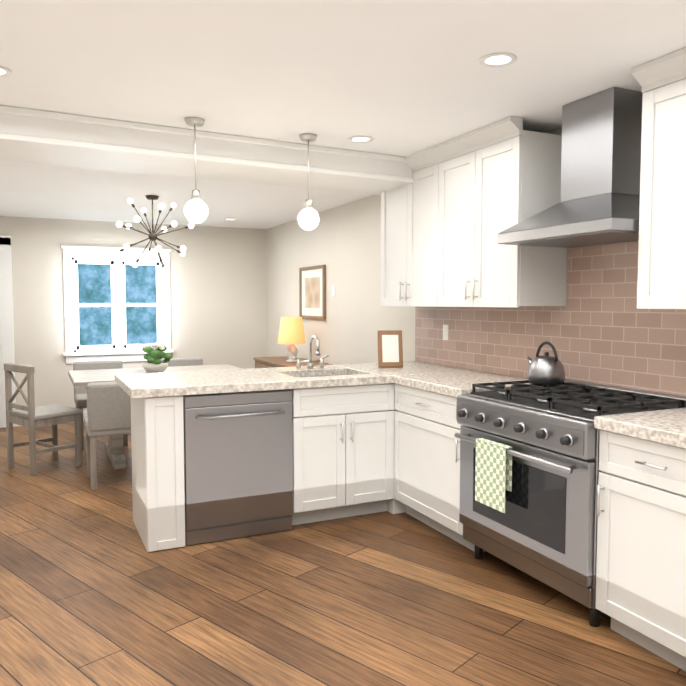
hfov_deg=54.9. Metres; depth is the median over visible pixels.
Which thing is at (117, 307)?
dining room window
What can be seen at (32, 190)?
ceiling
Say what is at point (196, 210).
pendant light
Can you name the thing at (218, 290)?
wall
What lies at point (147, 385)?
countertop
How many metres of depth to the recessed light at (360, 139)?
4.02 m
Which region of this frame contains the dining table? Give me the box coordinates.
[68,364,241,469]
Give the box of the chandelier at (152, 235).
[114,195,193,274]
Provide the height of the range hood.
0.687 m
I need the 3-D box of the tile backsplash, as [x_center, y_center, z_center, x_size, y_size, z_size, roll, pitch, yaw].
[1.355,-0.138,3.577,0.010,0.772,3.675,-2,4,-25]
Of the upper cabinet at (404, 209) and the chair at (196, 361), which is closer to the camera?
the upper cabinet at (404, 209)
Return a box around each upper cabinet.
[380,160,431,306]
[428,124,566,307]
[637,67,685,308]
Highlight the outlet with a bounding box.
[443,325,448,339]
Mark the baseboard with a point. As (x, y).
(2, 426)
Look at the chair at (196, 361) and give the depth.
7.03 m
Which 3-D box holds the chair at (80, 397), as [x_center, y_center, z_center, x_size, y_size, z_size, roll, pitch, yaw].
[-2.398,0.596,6.538,0.470,0.808,0.512,-2,4,-25]
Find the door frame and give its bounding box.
[0,235,15,427]
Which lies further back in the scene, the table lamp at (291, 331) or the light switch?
the table lamp at (291, 331)
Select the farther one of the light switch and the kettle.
the light switch
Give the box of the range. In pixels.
[454,379,685,626]
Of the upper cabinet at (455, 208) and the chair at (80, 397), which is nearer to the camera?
the upper cabinet at (455, 208)
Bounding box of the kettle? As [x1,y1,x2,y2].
[526,341,564,384]
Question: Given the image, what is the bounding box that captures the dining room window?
[61,245,173,363]
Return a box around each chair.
[4,363,82,475]
[73,360,127,449]
[84,382,130,489]
[160,357,202,366]
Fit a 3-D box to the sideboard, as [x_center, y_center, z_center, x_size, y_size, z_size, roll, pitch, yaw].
[-0.550,0.580,7.112,0.483,0.770,1.330,-2,4,-25]
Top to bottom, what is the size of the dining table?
0.765 m
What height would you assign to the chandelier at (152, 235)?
0.694 m
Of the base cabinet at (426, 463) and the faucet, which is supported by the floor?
the base cabinet at (426, 463)
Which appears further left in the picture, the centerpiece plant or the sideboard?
the centerpiece plant
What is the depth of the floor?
3.04 m
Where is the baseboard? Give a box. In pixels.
[0,412,86,427]
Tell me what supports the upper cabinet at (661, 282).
attached to the wall at (342, 243)
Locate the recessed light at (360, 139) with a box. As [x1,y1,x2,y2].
[348,136,372,142]
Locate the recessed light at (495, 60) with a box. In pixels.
[479,52,516,67]
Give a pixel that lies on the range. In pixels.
(542, 529)
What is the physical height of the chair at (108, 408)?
0.808 m
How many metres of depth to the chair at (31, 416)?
5.51 m
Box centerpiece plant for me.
[142,341,172,372]
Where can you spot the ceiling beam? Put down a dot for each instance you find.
(27, 135)
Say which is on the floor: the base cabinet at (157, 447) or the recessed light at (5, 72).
the base cabinet at (157, 447)
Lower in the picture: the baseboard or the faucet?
the baseboard
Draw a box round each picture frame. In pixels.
[299,265,325,319]
[377,330,402,366]
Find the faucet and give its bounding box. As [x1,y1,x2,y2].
[292,335,328,368]
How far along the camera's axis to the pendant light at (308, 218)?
3.93 m
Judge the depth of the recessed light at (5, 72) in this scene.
2.84 m
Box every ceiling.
[0,0,685,156]
[0,160,371,228]
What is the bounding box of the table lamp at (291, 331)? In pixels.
[278,317,305,361]
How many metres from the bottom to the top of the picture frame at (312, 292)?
0.570 m
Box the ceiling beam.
[0,105,413,194]
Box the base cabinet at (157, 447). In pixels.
[130,395,184,551]
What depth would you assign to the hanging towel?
3.21 m
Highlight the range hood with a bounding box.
[498,87,642,247]
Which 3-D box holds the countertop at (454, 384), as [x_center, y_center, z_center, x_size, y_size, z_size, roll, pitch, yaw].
[0.782,0.246,4.058,0.663,0.050,0.748,-2,4,-25]
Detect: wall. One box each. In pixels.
[0,216,266,411]
[266,127,638,378]
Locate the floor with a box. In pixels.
[0,422,685,685]
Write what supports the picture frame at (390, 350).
on the countertop at (147, 385)
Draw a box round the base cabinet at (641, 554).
[595,430,685,670]
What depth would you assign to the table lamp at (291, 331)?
6.91 m
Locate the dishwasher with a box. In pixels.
[183,389,292,545]
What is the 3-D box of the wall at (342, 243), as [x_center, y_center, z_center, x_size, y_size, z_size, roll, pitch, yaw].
[1.068,-0.065,4.357,0.120,2.395,9.760,-2,4,-25]
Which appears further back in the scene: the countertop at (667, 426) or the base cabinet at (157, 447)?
the base cabinet at (157, 447)
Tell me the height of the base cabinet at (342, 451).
0.878 m
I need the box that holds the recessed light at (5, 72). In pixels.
[0,66,11,76]
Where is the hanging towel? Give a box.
[475,438,511,512]
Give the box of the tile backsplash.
[415,241,685,395]
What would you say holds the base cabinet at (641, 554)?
on the floor
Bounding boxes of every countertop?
[115,361,473,397]
[393,371,542,396]
[594,408,685,448]
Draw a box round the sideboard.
[253,356,331,367]
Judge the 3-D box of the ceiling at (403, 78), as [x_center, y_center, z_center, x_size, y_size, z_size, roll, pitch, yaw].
[-0.663,-1.261,3.475,3.940,0.100,9.760,-2,4,-25]
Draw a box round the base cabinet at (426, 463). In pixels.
[394,383,484,551]
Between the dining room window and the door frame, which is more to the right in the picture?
the dining room window
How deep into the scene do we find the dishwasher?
3.88 m
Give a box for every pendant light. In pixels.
[184,117,208,223]
[297,133,319,230]
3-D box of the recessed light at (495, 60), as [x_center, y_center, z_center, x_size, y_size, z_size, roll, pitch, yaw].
[0.635,-1.159,2.706,0.150,0.007,0.150,-2,4,-25]
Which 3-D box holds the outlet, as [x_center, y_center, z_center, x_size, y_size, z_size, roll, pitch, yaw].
[0.753,-0.078,4.850,0.008,0.114,0.070,-2,4,-25]
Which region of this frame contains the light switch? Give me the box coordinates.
[332,285,334,295]

